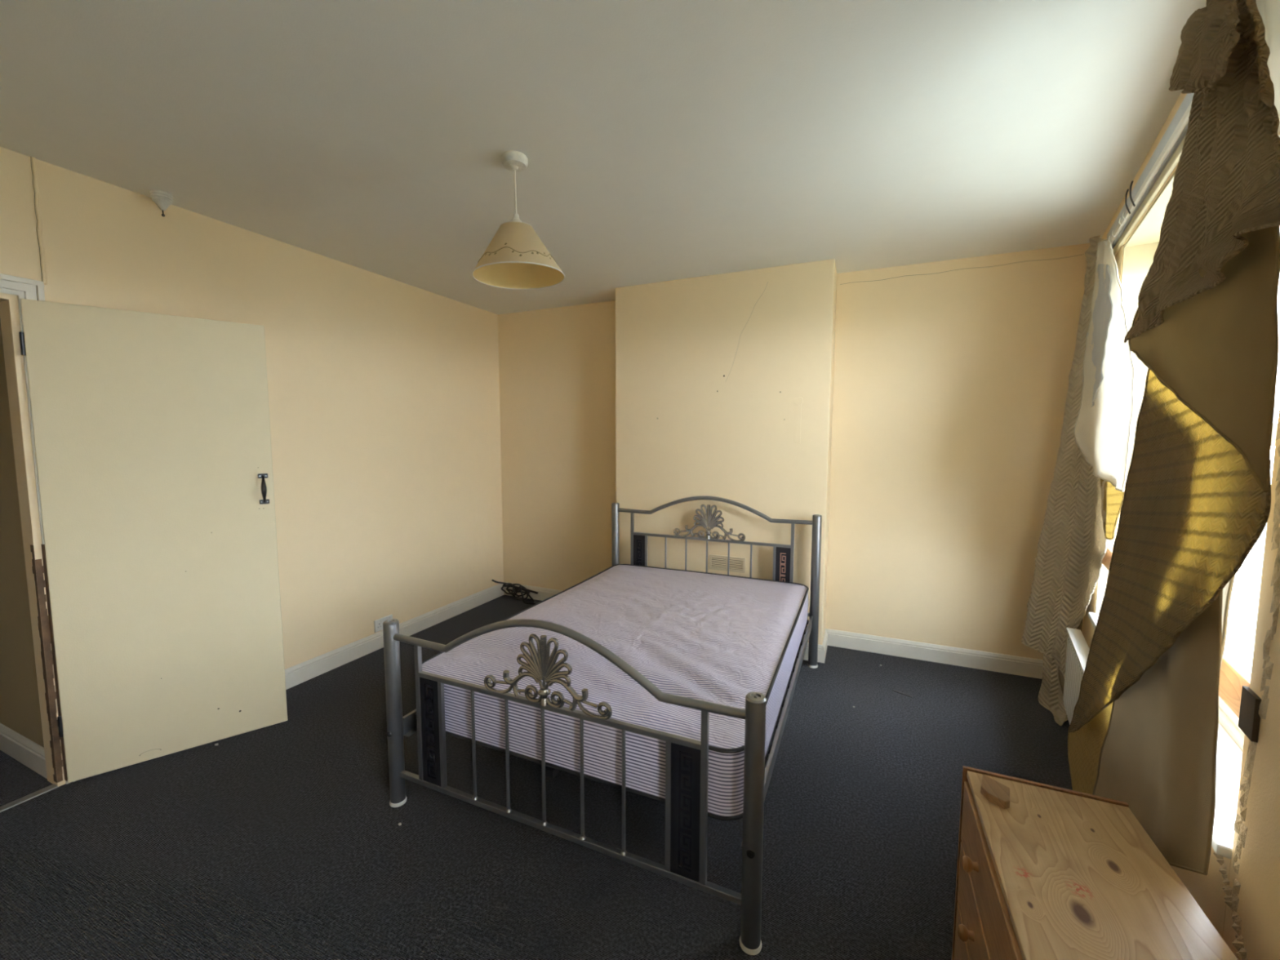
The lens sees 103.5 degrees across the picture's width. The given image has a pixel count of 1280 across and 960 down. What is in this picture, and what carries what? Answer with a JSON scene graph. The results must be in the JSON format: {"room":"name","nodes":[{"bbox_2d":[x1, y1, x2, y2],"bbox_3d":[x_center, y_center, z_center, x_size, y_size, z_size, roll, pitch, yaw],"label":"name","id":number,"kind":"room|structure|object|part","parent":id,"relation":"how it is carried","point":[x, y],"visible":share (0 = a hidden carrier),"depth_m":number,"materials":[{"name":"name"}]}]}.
{"room":"bedroom","nodes":[
{"label":"bedroom","id":0,"kind":"room"},
{"bbox_2d":[0,320,44,747],"bbox_3d":[-3.081,-0.018,2.377,1.210,2.589,0.100,2,5,24],"label":"wall","id":1,"kind":"structure","parent":0,"point":[20,706],"depth_m":2.22,"materials":[{"name":"paint"}]},
{"bbox_2d":[0,723,47,778],"bbox_3d":[-3.106,1.219,2.427,1.210,0.115,0.018,2,5,24],"label":"baseboard","id":2,"kind":"structure","parent":1,"relation":"attached to","point":[25,751],"depth_m":2.28,"materials":[{"name":"white paint"}]},
{"bbox_2d":[0,146,503,669],"bbox_3d":[-2.279,-0.033,2.561,0.108,2.589,4.885,2,5,24],"label":"wall","id":3,"kind":"structure","parent":0,"point":[384,392],"depth_m":3.19,"materials":[{"name":"beige paint"}]},
{"bbox_2d":[0,273,74,786],"bbox_3d":[-2.649,0.314,1.729,0.126,2.035,0.817,2,5,24],"label":"trim","id":4,"kind":"structure","parent":3,"relation":"attached to","point":[34,551],"depth_m":2.07,"materials":[{"name":"beige paint"}]},
{"bbox_2d":[18,298,287,782],"bbox_3d":[-2.127,0.270,2.285,0.780,2.008,0.091,-4,6,-38],"label":"door","id":5,"kind":"structure","parent":3,"relation":"in","point":[152,433],"depth_m":2.26,"materials":[{"name":"beige paint"}]},
{"bbox_3d":[-1.857,0.044,2.488,0.040,0.150,0.008,-4,6,-38],"label":"handle","id":6,"kind":"part","parent":5,"relation":"part of","materials":[{"name":"black metal"}]},
{"bbox_2d":[373,614,392,632],"bbox_3d":[-1.816,1.017,3.574,0.013,0.086,0.146,2,5,24],"label":"wall socket","id":7,"kind":"object","parent":3,"relation":"attached to","point":[378,624],"visible":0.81,"depth_m":3.54,"materials":[{"name":"white plastic"}]},
{"bbox_2d":[284,583,504,689],"bbox_3d":[-1.852,1.131,3.497,0.018,0.115,2.810,2,5,24],"label":"baseboard","id":8,"kind":"structure","parent":3,"relation":"attached to","point":[299,673],"depth_m":3.49,"materials":[{"name":"white paint"}]},
{"bbox_2d":[0,595,1072,959],"bbox_3d":[-0.739,1.346,1.993,6.100,0.060,4.885,2,5,24],"label":"floor","id":9,"kind":"structure","parent":0,"point":[285,840],"depth_m":1.84,"materials":[{"name":"grey carpet"}]},
{"bbox_2d":[0,783,57,812],"bbox_3d":[-2.633,1.327,1.797,0.040,0.006,0.756,2,5,24],"label":"trim","id":10,"kind":"structure","parent":9,"relation":"on","point":[27,797],"depth_m":2.06,"materials":[{"name":"silver metal"}]},
{"bbox_2d":[491,579,537,604],"bbox_3d":[-1.056,1.009,4.539,0.595,0.197,0.136,2,5,24],"label":"cable coil","id":11,"kind":"object","parent":9,"relation":"on","point":[515,589],"visible":0.99,"depth_m":4.59,"materials":[{"name":"black plastic"}]},
{"bbox_2d":[382,495,822,955],"bbox_3d":[0.070,0.723,2.621,1.495,1.079,2.042,2,5,24],"label":"bed","id":12,"kind":"object","parent":9,"relation":"on","point":[686,759],"visible":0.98,"depth_m":1.71,"materials":[{"name":"silver metal"}]},
{"bbox_3d":[-0.984,0.936,2.021,0.057,0.743,0.057,2,5,24],"label":"post","id":13,"kind":"part","parent":12,"relation":"part of","materials":[{"name":"silver metal"}]},
{"bbox_3d":[-0.564,0.930,2.919,0.035,0.076,1.921,2,5,24],"label":"rail","id":14,"kind":"part","parent":12,"relation":"part of","materials":[{"name":"silver metal"}]},
{"bbox_3d":[-0.804,0.968,1.944,0.094,0.421,0.012,2,5,24],"label":"inlay panel","id":15,"kind":"part","parent":12,"relation":"part of","materials":[{"name":"black"}]},
{"bbox_3d":[-0.332,0.767,1.718,1.162,0.018,0.018,2,5,24],"label":"rail","id":16,"kind":"part","parent":12,"relation":"part of","materials":[{"name":"silver metal"}]},
{"bbox_3d":[-0.329,0.565,1.700,1.390,0.186,0.027,2,5,24],"label":"footboard","id":17,"kind":"part","parent":12,"relation":"part of","materials":[{"name":"silver metal"}]},
{"bbox_3d":[-0.330,1.206,1.754,1.390,0.020,0.020,2,5,24],"label":"rail","id":18,"kind":"part","parent":12,"relation":"part of","materials":[{"name":"silver metal"}]},
{"bbox_2d":[422,564,808,821],"bbox_3d":[0.072,0.814,2.618,1.366,0.241,1.904,2,5,24],"label":"mattress","id":19,"kind":"object","parent":12,"relation":"on","point":[675,628],"visible":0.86,"depth_m":2.03,"materials":[{"name":"white fabric"}]},
{"bbox_3d":[-0.185,0.670,3.814,0.057,0.978,0.057,2,5,24],"label":"post","id":20,"kind":"part","parent":12,"relation":"part of","materials":[{"name":"silver metal"}]},
{"bbox_3d":[-0.005,0.612,3.729,0.094,0.416,0.012,2,5,24],"label":"inlay panel","id":21,"kind":"part","parent":12,"relation":"part of","materials":[{"name":"black"}]},
{"bbox_3d":[0.139,1.004,1.529,0.094,0.421,0.012,2,5,24],"label":"inlay panel","id":22,"kind":"part","parent":12,"relation":"part of","materials":[{"name":"black"}]},
{"bbox_3d":[0.467,0.413,3.504,1.162,0.018,0.018,2,5,24],"label":"rail","id":23,"kind":"part","parent":12,"relation":"part of","materials":[{"name":"silver metal"}]},
{"bbox_3d":[0.470,0.187,3.483,1.390,0.154,0.027,2,5,24],"label":"headboard","id":24,"kind":"part","parent":12,"relation":"part of","materials":[{"name":"silver metal"}]},
{"bbox_3d":[0.324,0.986,1.446,0.057,0.743,0.057,2,5,24],"label":"post","id":25,"kind":"part","parent":12,"relation":"part of","materials":[{"name":"silver metal"}]},
{"bbox_3d":[0.703,0.978,2.361,0.035,0.076,1.921,2,5,24],"label":"rail","id":26,"kind":"part","parent":12,"relation":"part of","materials":[{"name":"silver metal"}]},
{"bbox_3d":[0.938,0.648,3.314,0.094,0.416,0.012,2,5,24],"label":"inlay panel","id":27,"kind":"part","parent":12,"relation":"part of","materials":[{"name":"black"}]},
{"bbox_3d":[1.123,0.720,3.238,0.057,0.978,0.057,2,5,24],"label":"post","id":28,"kind":"part","parent":12,"relation":"part of","materials":[{"name":"silver metal"}]},
{"bbox_2d":[892,689,912,697],"bbox_3d":[1.522,1.238,2.924,0.012,0.003,0.110,-4,6,-42],"label":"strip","id":29,"kind":"object","parent":9,"relation":"on","point":[892,690],"visible":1,"depth_m":2.92,"materials":[{"name":"black"}]},
{"bbox_2d":[951,765,1237,959],"bbox_3d":[0.862,1.099,0.991,0.368,0.604,0.712,2,5,24],"label":"dresser","id":30,"kind":"object","parent":9,"relation":"on","point":[1057,873],"visible":1,"depth_m":1.03,"materials":[{"name":"brown wood"}]},
{"bbox_3d":[0.734,1.255,1.069,0.018,0.170,0.664,2,5,24],"label":"drawer","id":31,"kind":"part","parent":30,"relation":"part of","materials":[{"name":"brown wood"}]},
{"bbox_3d":[0.765,1.067,1.186,0.032,0.033,0.033,2,5,24],"label":"knob","id":32,"kind":"part","parent":30,"relation":"part of","materials":[{"name":"brown wood"}]},
{"bbox_3d":[0.765,0.894,1.171,0.032,0.033,0.033,2,5,24],"label":"knob","id":33,"kind":"part","parent":30,"relation":"part of","materials":[{"name":"brown wood"}]},
{"bbox_3d":[0.735,1.078,1.054,0.018,0.170,0.664,2,5,24],"label":"drawer","id":34,"kind":"part","parent":30,"relation":"part of","materials":[{"name":"brown wood"}]},
{"bbox_3d":[0.735,0.905,1.040,0.018,0.163,0.664,2,5,24],"label":"drawer","id":35,"kind":"part","parent":30,"relation":"part of","materials":[{"name":"brown wood"}]},
{"bbox_2d":[980,774,1009,808],"bbox_3d":[0.877,0.769,1.243,0.060,0.020,0.086,4,6,39],"label":"wood offcut","id":36,"kind":"object","parent":30,"relation":"on","point":[995,792],"visible":1,"depth_m":1.23,"materials":[{"name":"brown wood"}]},
{"bbox_3d":[1.018,1.073,1.305,0.338,0.604,0.010,2,5,24],"label":"panel","id":37,"kind":"part","parent":30,"relation":"part of","materials":[{"name":"brown wood"}]},
{"bbox_2d":[0,0,1206,314],"bbox_3d":[-0.136,-1.281,1.508,4.790,0.080,4.885,2,5,24],"label":"ceiling","id":38,"kind":"structure","parent":0,"point":[661,140],"depth_m":1.75,"materials":[{"name":"white paint"}]},
{"bbox_2d":[149,190,173,217],"bbox_3d":[-2.192,-1.260,2.314,0.082,0.101,0.082,2,5,24],"label":"ceiling fitting","id":39,"kind":"object","parent":38,"relation":"attached to","point":[163,200],"visible":1,"depth_m":2.29,"materials":[{"name":"grey plastic"}]},
{"bbox_2d":[471,150,564,289],"bbox_3d":[-0.490,-1.050,2.028,0.369,0.469,0.369,2,5,24],"label":"pendant light","id":40,"kind":"object","parent":38,"relation":"hanging from","point":[516,257],"visible":1,"depth_m":1.98,"materials":[{"name":"beige fabric"}]},
{"bbox_3d":[-0.498,-1.149,2.017,0.009,0.179,0.006,2,5,24],"label":"cord","id":41,"kind":"part","parent":40,"relation":"part of","materials":[{"name":"white plastic"}]},
{"bbox_2d":[477,243,557,264],"bbox_3d":[-0.493,-0.879,2.038,0.317,0.061,0.308,2,5,24],"label":"print","id":42,"kind":"object","parent":40,"relation":"attached to","point":[534,252],"depth_m":1.91,"materials":[{"name":"brown fabric"}]},
{"bbox_3d":[-0.490,-0.917,2.039,0.366,0.199,0.366,2,5,24],"label":"lamp shade","id":43,"kind":"part","parent":40,"relation":"part of","materials":[{"name":"beige fabric"}]},
{"bbox_2d":[615,258,837,644],"bbox_3d":[0.573,-0.123,3.685,1.525,2.589,0.318,2,5,24],"label":"wall","id":44,"kind":"structure","parent":0,"point":[724,382],"depth_m":3.47,"materials":[{"name":"beige paint"}]},
{"bbox_2d":[708,554,745,573],"bbox_3d":[0.613,0.588,3.550,0.260,0.105,0.010,2,5,24],"label":"air vent","id":45,"kind":"object","parent":44,"relation":"in","point":[737,564],"visible":0.88,"depth_m":3.55,"materials":[{"name":"beige"}]},
{"bbox_2d":[798,642,822,662],"bbox_3d":[0.505,1.122,3.638,1.525,0.115,0.018,2,5,24],"label":"baseboard","id":46,"kind":"structure","parent":44,"relation":"attached to","point":[820,646],"depth_m":3.33,"materials":[{"name":"white paint"}]},
{"bbox_2d":[821,629,827,662],"bbox_3d":[1.270,1.138,3.463,0.018,0.115,0.315,2,5,24],"label":"baseboard","id":47,"kind":"structure","parent":44,"relation":"attached to","point":[824,645],"depth_m":3.39,"materials":[{"name":"white paint"}]},
{"bbox_2d":[497,243,1089,659],"bbox_3d":[0.829,-0.132,3.800,4.790,2.589,0.101,2,5,24],"label":"wall","id":48,"kind":"structure","parent":0,"point":[951,376],"depth_m":3.33,"materials":[{"name":"beige paint"}]},
{"bbox_2d":[503,582,563,600],"bbox_3d":[-0.673,1.049,4.499,1.327,0.115,0.018,2,5,24],"label":"baseboard","id":49,"kind":"structure","parent":48,"relation":"attached to","point":[544,593],"depth_m":4.60,"materials":[{"name":"white paint"}]},
{"bbox_2d":[825,628,1043,679],"bbox_3d":[1.952,1.149,3.344,1.360,0.115,0.018,2,5,24],"label":"baseboard","id":50,"kind":"structure","parent":48,"relation":"attached to","point":[984,660],"depth_m":3.33,"materials":[{"name":"white paint"}]},
{"bbox_2d":[1081,88,1279,959],"bbox_3d":[1.363,0.108,0.940,0.312,2.596,4.993,3,6,35],"label":"wall","id":51,"kind":"structure","parent":0,"point":[1239,895],"depth_m":0.96,"materials":[{"name":"beige paint"}]},
{"bbox_2d":[1062,627,1089,724],"bbox_3d":[1.975,0.970,2.229,0.090,0.398,0.750,3,6,35],"label":"radiator","id":52,"kind":"object","parent":51,"relation":"attached to","point":[1077,649],"visible":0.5,"depth_m":2.34,"materials":[{"name":"white metal"}]},
{"bbox_2d":[1066,627,1089,672],"bbox_3d":[1.961,0.774,2.223,0.055,0.008,0.750,3,6,35],"label":"grille","id":53,"kind":"object","parent":52,"relation":"attached to","point":[1081,647],"depth_m":2.32,"materials":[{"name":"white metal"}]},
{"bbox_2d":[1095,169,1176,613],"bbox_3d":[1.786,-0.138,1.603,0.196,1.730,1.710,3,6,35],"label":"window pane","id":54,"kind":"object","parent":51,"relation":"attached to","point":[1139,251],"depth_m":2.27,"materials":[{"name":"clear glass"}]},
{"bbox_2d":[1113,134,1186,257],"bbox_3d":[1.712,-1.026,1.612,0.014,0.033,2.100,3,6,35],"label":"trim","id":55,"kind":"structure","parent":51,"relation":"attached to","point":[1174,160],"depth_m":1.83,"materials":[{"name":"white wood"}]},
{"bbox_2d":[1106,93,1194,248],"bbox_3d":[1.690,-1.102,1.579,0.020,0.105,2.330,3,6,35],"label":"rail","id":56,"kind":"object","parent":51,"relation":"attached to","point":[1188,99],"depth_m":1.77,"materials":[{"name":"white plastic"}]},
{"bbox_2d":[1021,235,1135,725],"bbox_3d":[2.053,0.044,2.275,0.198,2.494,1.222,2,5,26],"label":"curtain","id":57,"kind":"object","parent":56,"relation":"hanging from","point":[1086,495],"visible":0.87,"depth_m":2.54,"materials":[{"name":"beige fabric"}]},
{"bbox_2d":[1067,0,1279,875],"bbox_3d":[1.416,0.096,1.435,0.127,2.472,1.718,3,6,34],"label":"curtain","id":58,"kind":"object","parent":56,"relation":"hanging from","point":[1143,731],"visible":0.97,"depth_m":1.08,"materials":[{"name":"brown fabric"}]},
{"bbox_2d":[1102,543,1251,718],"bbox_3d":[1.718,0.400,1.699,0.024,0.090,1.745,3,6,35],"label":"wooden bar","id":59,"kind":"object","parent":51,"relation":"attached to","point":[1233,675],"visible":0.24,"depth_m":1.10,"materials":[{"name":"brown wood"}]},
{"bbox_2d":[1088,101,1279,858],"bbox_3d":[1.782,-0.200,1.607,0.293,1.860,2.260,3,6,35],"label":"window","id":60,"kind":"structure","parent":51,"relation":"in","point":[1230,740],"depth_m":1.48,"materials":[{"name":"white glass"}]},
{"bbox_3d":[1.677,-1.080,1.608,0.033,0.107,2.260,3,6,35],"label":"curtain rail","id":61,"kind":"part","parent":60,"relation":"part of","materials":[{"name":"white plastic"}]},
{"bbox_3d":[1.754,0.713,1.696,0.172,0.026,1.710,3,6,35],"label":"sill","id":62,"kind":"part","parent":60,"relation":"part of","materials":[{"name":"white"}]},
{"bbox_3d":[1.611,0.297,1.251,0.030,0.846,0.771,3,6,35],"label":"sash","id":63,"kind":"part","parent":60,"relation":"part of","materials":[{"name":"white"}]},
{"bbox_3d":[1.859,-0.128,1.546,0.090,1.726,1.698,3,6,35],"label":"frame","id":64,"kind":"part","parent":60,"relation":"part of","materials":[{"name":"white"}]},
{"bbox_3d":[1.641,-0.492,1.165,0.030,0.834,0.771,3,6,35],"label":"sash","id":65,"kind":"part","parent":60,"relation":"part of","materials":[{"name":"white"}]}
]}

